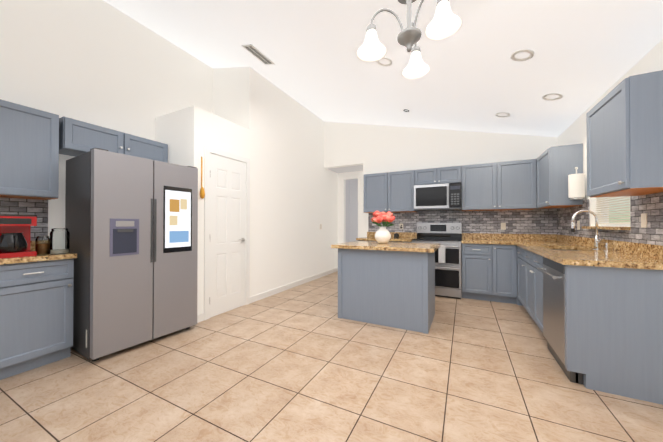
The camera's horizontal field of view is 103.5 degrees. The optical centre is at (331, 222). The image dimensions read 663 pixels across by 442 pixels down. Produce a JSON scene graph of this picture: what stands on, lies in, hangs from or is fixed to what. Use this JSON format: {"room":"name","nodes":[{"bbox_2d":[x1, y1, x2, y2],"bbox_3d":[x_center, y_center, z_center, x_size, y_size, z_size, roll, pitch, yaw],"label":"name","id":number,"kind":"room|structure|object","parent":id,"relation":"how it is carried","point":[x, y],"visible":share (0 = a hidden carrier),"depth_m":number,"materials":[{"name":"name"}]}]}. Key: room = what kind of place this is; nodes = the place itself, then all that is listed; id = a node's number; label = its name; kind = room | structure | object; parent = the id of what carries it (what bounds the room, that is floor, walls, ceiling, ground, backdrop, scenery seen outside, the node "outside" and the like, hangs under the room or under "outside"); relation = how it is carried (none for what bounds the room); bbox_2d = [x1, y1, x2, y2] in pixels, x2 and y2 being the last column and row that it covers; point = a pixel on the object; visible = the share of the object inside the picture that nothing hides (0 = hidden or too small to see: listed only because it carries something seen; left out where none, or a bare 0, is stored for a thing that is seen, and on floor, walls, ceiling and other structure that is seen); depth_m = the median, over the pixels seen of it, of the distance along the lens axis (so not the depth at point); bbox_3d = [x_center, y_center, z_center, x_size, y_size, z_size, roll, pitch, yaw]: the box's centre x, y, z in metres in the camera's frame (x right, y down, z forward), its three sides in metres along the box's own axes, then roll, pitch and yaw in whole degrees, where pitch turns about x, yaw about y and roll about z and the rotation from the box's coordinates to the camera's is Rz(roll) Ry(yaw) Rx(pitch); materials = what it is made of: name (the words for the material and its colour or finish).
{"room":"kitchen","nodes":[
{"label":"kitchen","id":0,"kind":"room"},
{"bbox_2d":[0,271,662,441],"bbox_3d":[-0.302,1.232,1.978,5.540,0.100,11.800,0,0,27],"label":"floor","id":1,"kind":"structure","parent":0,"point":[302,363],"depth_m":1.87,"materials":[{"name":"tile"}]},
{"bbox_2d":[0,259,73,379],"bbox_3d":[-2.639,0.746,2.170,0.597,0.875,0.553,0,0,27],"label":"base cabinet","id":2,"kind":"object","parent":1,"relation":"on","point":[36,311],"depth_m":2.08,"materials":[{"name":"paint"}]},
{"bbox_2d":[0,253,75,266],"bbox_3d":[-3.072,0.282,1.294,0.622,0.040,2.528,0,0,27],"label":"countertop","id":3,"kind":"structure","parent":2,"relation":"on","point":[43,258],"depth_m":2.07,"materials":[{"name":"beige stone"}]},
{"bbox_2d":[0,214,36,257],"bbox_3d":[-2.534,0.102,2.061,0.294,0.330,0.230,0,0,27],"label":"coffee maker","id":4,"kind":"object","parent":3,"relation":"on","point":[15,232],"visible":1,"depth_m":2.03,"materials":[{"name":"red plastic"}]},
{"bbox_2d":[35,236,49,254],"bbox_3d":[-2.456,0.190,2.223,0.091,0.156,0.086,0,0,27],"label":"jar","id":5,"kind":"object","parent":3,"relation":"on","point":[42,248],"visible":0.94,"depth_m":2.20,"materials":[{"name":"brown glass"}]},
{"bbox_2d":[50,228,69,253],"bbox_3d":[-2.348,0.158,2.258,0.126,0.221,0.120,0,0,27],"label":"jar","id":6,"kind":"object","parent":3,"relation":"on","point":[61,251],"visible":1,"depth_m":2.25,"materials":[{"name":"clear glass"}]},
{"bbox_2d":[65,148,197,360],"bbox_3d":[-2.035,0.281,2.728,0.712,1.812,0.909,0,0,31],"label":"fridge","id":7,"kind":"object","parent":1,"relation":"on","point":[131,224],"visible":0.98,"depth_m":2.40,"materials":[{"name":"grey metal"}]},
{"bbox_2d":[331,241,440,333],"bbox_3d":[0.723,0.734,3.356,1.200,0.915,0.860,0,0,27],"label":"kitchen island","id":8,"kind":"object","parent":1,"relation":"on","point":[390,284],"visible":1,"depth_m":3.02,"materials":[{"name":"paint"}]},
{"bbox_2d":[371,211,394,242],"bbox_3d":[0.691,0.055,3.525,0.348,0.444,0.334,0,0,27],"label":"vase","id":9,"kind":"object","parent":8,"relation":"on","point":[382,234],"visible":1,"depth_m":3.45,"materials":[{"name":"white ceramic"}]},
{"bbox_2d":[411,223,461,298],"bbox_3d":[1.813,0.600,4.487,0.754,1.200,0.716,0,0,27],"label":"range","id":10,"kind":"object","parent":1,"relation":"on","point":[448,263],"visible":0.71,"depth_m":4.18,"materials":[{"name":"silver metal"}]},
{"bbox_2d":[461,242,487,300],"bbox_3d":[2.389,0.761,4.268,0.464,0.875,0.618,0,0,27],"label":"base cabinet","id":11,"kind":"object","parent":1,"relation":"on","point":[474,256],"depth_m":4.03,"materials":[{"name":"paint"}]},
{"bbox_2d":[461,238,523,245],"bbox_3d":[2.773,0.302,4.062,1.337,0.040,0.643,0,0,27],"label":"countertop","id":12,"kind":"structure","parent":11,"relation":"on","point":[483,241],"depth_m":4.13,"materials":[{"name":"beige stone"}]},
{"bbox_2d":[488,242,511,303],"bbox_3d":[2.658,0.760,4.101,0.383,0.875,0.672,0,0,27],"label":"base cabinet","id":13,"kind":"object","parent":1,"relation":"on","point":[499,253],"depth_m":3.88,"materials":[{"name":"paint"}]},
{"bbox_2d":[512,242,523,305],"bbox_3d":[2.802,0.755,3.383,0.671,0.875,0.623,0,0,27],"label":"base cabinet","id":14,"kind":"object","parent":1,"relation":"on","point":[517,254],"depth_m":3.75,"materials":[{"name":"paint"}]},
{"bbox_2d":[524,250,531,316],"bbox_3d":[2.608,0.751,2.941,0.617,0.875,0.558,0,0,27],"label":"base cabinet","id":15,"kind":"object","parent":1,"relation":"on","point":[527,253],"depth_m":3.16,"materials":[{"name":"paint"}]},
{"bbox_2d":[537,257,582,383],"bbox_3d":[2.040,0.749,2.136,0.476,0.868,0.594,0,0,27],"label":"dishwasher","id":16,"kind":"object","parent":1,"relation":"on","point":[553,303],"visible":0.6,"depth_m":2.14,"materials":[{"name":"grey metal"}]},
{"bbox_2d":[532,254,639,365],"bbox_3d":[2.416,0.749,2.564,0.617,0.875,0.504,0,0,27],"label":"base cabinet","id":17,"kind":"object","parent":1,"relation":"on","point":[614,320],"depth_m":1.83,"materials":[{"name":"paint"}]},
{"bbox_2d":[516,242,662,269],"bbox_3d":[2.455,0.292,2.688,0.657,0.040,2.095,0,0,27],"label":"countertop","id":18,"kind":"structure","parent":17,"relation":"on","point":[572,255],"depth_m":2.06,"materials":[{"name":"beige stone"}]},
{"bbox_2d":[548,246,563,249],"bbox_3d":[2.516,0.407,2.805,0.390,0.212,0.680,0,0,27],"label":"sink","id":19,"kind":"object","parent":18,"relation":"in","point":[549,247],"depth_m":3.10,"materials":[{"name":"beige stone"}]},
{"bbox_2d":[571,210,604,248],"bbox_3d":[2.641,0.069,2.693,0.239,0.405,0.154,0,0,27],"label":"faucet","id":20,"kind":"object","parent":18,"relation":"on","point":[596,241],"visible":0.92,"depth_m":2.70,"materials":[{"name":"silver metal"}]},
{"bbox_2d":[598,242,609,250],"bbox_3d":[2.627,0.227,2.515,0.083,0.086,0.044,0,0,27],"label":"soap dispenser","id":21,"kind":"object","parent":18,"relation":"on","point":[606,246],"visible":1,"depth_m":2.50,"materials":[{"name":"silver metal"}]},
{"bbox_2d":[0,0,662,317],"bbox_3d":[-0.198,-0.727,2.163,5.210,3.820,11.000,0,0,27],"label":"wall","id":22,"kind":"structure","parent":0,"point":[101,63],"depth_m":3.91,"materials":[{"name":"white paint"}]},
{"bbox_2d":[0,99,63,202],"bbox_3d":[-2.770,-0.611,2.231,0.317,0.770,0.551,0,0,27],"label":"upper cabinet","id":23,"kind":"object","parent":22,"relation":"attached to","point":[31,139],"depth_m":2.25,"materials":[{"name":"paint"}]},
{"bbox_2d":[30,239,47,250],"bbox_3d":[-3.341,0.213,1.431,0.020,0.100,2.528,0,0,27],"label":"backsplash","id":24,"kind":"structure","parent":22,"relation":"attached to","point":[32,241],"depth_m":2.46,"materials":[{"name":"beige stone"}]},
{"bbox_2d":[64,117,131,156],"bbox_3d":[-2.510,-0.843,2.743,0.317,0.300,0.534,0,0,27],"label":"upper cabinet","id":25,"kind":"object","parent":22,"relation":"attached to","point":[80,137],"depth_m":2.62,"materials":[{"name":"paint"}]},
{"bbox_2d":[132,135,167,162],"bbox_3d":[-2.317,-0.840,3.123,0.317,0.300,0.534,0,0,27],"label":"upper cabinet","id":26,"kind":"object","parent":22,"relation":"attached to","point":[141,147],"depth_m":3.10,"materials":[{"name":"paint"}]},
{"bbox_2d":[200,157,204,198],"bbox_3d":[-1.558,-0.544,3.151,0.060,0.508,0.060,0,0,27],"label":"hanging duster","id":27,"kind":"object","parent":22,"relation":"hanging from","point":[202,193],"visible":1,"depth_m":3.14,"materials":[{"name":"orange"}]},
{"bbox_2d":[204,146,249,319],"bbox_3d":[-1.363,0.125,3.513,0.062,2.135,0.750,0,0,27],"label":"door","id":28,"kind":"structure","parent":22,"relation":"attached to","point":[227,235],"depth_m":3.48,"materials":[{"name":"white paint"}]},
{"bbox_2d":[197,267,337,322],"bbox_3d":[-0.659,1.157,4.782,0.159,0.090,3.924,0,0,27],"label":"baseboard","id":29,"kind":"structure","parent":22,"relation":"attached to","point":[200,317],"depth_m":4.57,"materials":[{"name":"white paint"}]},
{"bbox_2d":[364,172,391,213],"bbox_3d":[0.942,-0.580,5.182,0.544,0.750,0.318,0,0,27],"label":"upper cabinet","id":30,"kind":"object","parent":22,"relation":"attached to","point":[377,187],"depth_m":5.04,"materials":[{"name":"paint"}]},
{"bbox_2d":[392,170,419,213],"bbox_3d":[1.331,-0.582,4.984,0.544,0.750,0.318,0,0,27],"label":"upper cabinet","id":31,"kind":"object","parent":22,"relation":"attached to","point":[403,182],"depth_m":4.82,"materials":[{"name":"paint"}]},
{"bbox_2d":[416,168,439,184],"bbox_3d":[1.766,-0.816,4.764,0.434,0.285,0.318,0,0,27],"label":"upper cabinet","id":32,"kind":"object","parent":22,"relation":"attached to","point":[432,175],"depth_m":4.62,"materials":[{"name":"paint"}]},
{"bbox_2d":[440,166,463,183],"bbox_3d":[2.057,-0.817,4.617,0.434,0.285,0.318,0,0,27],"label":"upper cabinet","id":33,"kind":"object","parent":22,"relation":"attached to","point":[453,174],"depth_m":4.45,"materials":[{"name":"paint"}]},
{"bbox_2d":[414,182,461,210],"bbox_3d":[1.881,-0.445,4.627,0.754,0.432,0.429,0,0,27],"label":"microwave","id":34,"kind":"object","parent":33,"relation":"attached to","point":[446,196],"visible":1,"depth_m":4.47,"materials":[{"name":"silver metal"}]},
{"bbox_2d":[368,230,555,241],"bbox_3d":[2.118,0.237,4.745,3.082,0.100,0.021,0,0,27],"label":"backsplash","id":35,"kind":"structure","parent":22,"relation":"attached to","point":[371,233],"depth_m":4.33,"materials":[{"name":"beige stone"}]},
{"bbox_2d":[461,163,491,209],"bbox_3d":[2.499,-0.586,4.390,0.559,0.750,0.318,0,0,27],"label":"upper cabinet","id":36,"kind":"object","parent":22,"relation":"attached to","point":[476,187],"depth_m":4.28,"materials":[{"name":"paint"}]},
{"bbox_2d":[501,223,505,229],"bbox_3d":[2.869,0.059,4.361,0.070,0.114,0.007,0,0,27],"label":"electrical outlet","id":37,"kind":"object","parent":22,"relation":"attached to","point":[503,226],"visible":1,"depth_m":4.36,"materials":[{"name":"white plastic"}]},
{"bbox_2d":[492,159,531,209],"bbox_3d":[2.898,-0.588,4.157,0.578,0.750,0.372,0,0,27],"label":"upper cabinet","id":38,"kind":"object","parent":22,"relation":"attached to","point":[511,180],"depth_m":4.06,"materials":[{"name":"paint"}]},
{"bbox_2d":[532,143,583,209],"bbox_3d":[3.057,-0.592,3.574,0.381,0.750,0.670,0,0,27],"label":"upper cabinet","id":39,"kind":"object","parent":22,"relation":"attached to","point":[551,170],"depth_m":3.31,"materials":[{"name":"paint"}]},
{"bbox_2d":[568,167,585,201],"bbox_3d":[2.954,-0.460,3.139,0.158,0.421,0.146,0,0,27],"label":"paper towel holder","id":40,"kind":"object","parent":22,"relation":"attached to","point":[576,186],"visible":1,"depth_m":3.10,"materials":[{"name":"white paper"}]},
{"bbox_2d":[582,226,630,229],"bbox_3d":[2.810,0.053,2.647,0.159,0.028,0.840,0,0,27],"label":"window sill","id":41,"kind":"structure","parent":22,"relation":"attached to","point":[607,228],"depth_m":2.50,"materials":[{"name":"stone"}]},
{"bbox_2d":[556,234,662,257],"bbox_3d":[2.884,0.223,2.831,0.020,0.100,2.738,0,0,27],"label":"backsplash","id":42,"kind":"structure","parent":22,"relation":"attached to","point":[646,248],"depth_m":2.36,"materials":[{"name":"beige stone"}]},
{"bbox_2d":[595,196,629,225],"bbox_3d":[2.873,-0.388,2.618,0.100,0.850,0.800,0,0,27],"label":"window","id":43,"kind":"structure","parent":22,"relation":"in","point":[603,203],"depth_m":2.66,"materials":[{"name":"white paint"}]},
{"bbox_2d":[586,70,662,197],"bbox_3d":[2.267,-0.603,1.962,0.327,0.750,0.640,0,0,27],"label":"upper cabinet","id":44,"kind":"object","parent":22,"relation":"attached to","point":[624,129],"depth_m":1.76,"materials":[{"name":"paint"}]},
{"bbox_2d":[641,213,646,227],"bbox_3d":[2.507,-0.017,2.095,0.007,0.114,0.070,0,0,27],"label":"electrical outlet","id":45,"kind":"object","parent":22,"relation":"attached to","point":[643,220],"visible":1,"depth_m":2.08,"materials":[{"name":"white plastic"}]},
{"bbox_2d":[103,0,662,136],"bbox_3d":[-0.654,-1.989,1.276,5.210,1.343,8.990,0,0,27],"label":"ceiling","id":46,"kind":"structure","parent":0,"point":[582,60],"depth_m":2.81,"materials":[{"name":"white paint"}]},
{"bbox_2d":[242,44,273,64],"bbox_3d":[-0.964,-2.220,3.461,0.167,0.047,0.440,0,0,27],"label":"ceiling vent","id":47,"kind":"object","parent":46,"relation":"in","point":[257,53],"visible":1,"depth_m":3.44,"materials":[{"name":"white metal"}]},
{"bbox_2d":[376,57,391,65],"bbox_3d":[0.603,-1.860,2.987,0.180,0.088,0.184,0,0,27],"label":"recessed light","id":48,"kind":"object","parent":46,"relation":"in","point":[389,60],"visible":0.46,"depth_m":3.01,"materials":[{"name":"white paint"}]},
{"bbox_2d":[356,0,461,78],"bbox_3d":[0.518,-1.410,1.724,0.620,0.644,0.558,0,0,27],"label":"chandelier","id":49,"kind":"object","parent":46,"relation":"hanging from","point":[445,23],"visible":1,"depth_m":1.65,"materials":[{"name":"white glass"}]},
{"bbox_2d":[495,112,509,117],"bbox_3d":[2.424,-1.545,3.696,0.180,0.088,0.184,0,0,27],"label":"recessed light","id":50,"kind":"object","parent":46,"relation":"in","point":[497,115],"visible":0.48,"depth_m":3.68,"materials":[{"name":"white paint"}]},
{"bbox_2d":[510,49,534,60],"bbox_3d":[1.753,-1.556,2.400,0.180,0.088,0.184,0,0,27],"label":"recessed light","id":51,"kind":"object","parent":46,"relation":"in","point":[513,54],"visible":0.6,"depth_m":2.39,"materials":[{"name":"white paint"}]},
{"bbox_2d":[542,93,562,100],"bbox_3d":[2.517,-1.452,2.975,0.180,0.088,0.184,0,0,27],"label":"recessed light","id":52,"kind":"object","parent":46,"relation":"in","point":[558,94],"visible":0.6,"depth_m":2.96,"materials":[{"name":"white paint"}]},
{"bbox_2d":[356,238,413,241],"bbox_3d":[1.051,0.308,4.938,1.005,0.040,0.643,0,0,27],"label":"countertop","id":53,"kind":"structure","parent":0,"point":[359,239],"depth_m":4.72,"materials":[{"name":"beige stone"}]}
]}

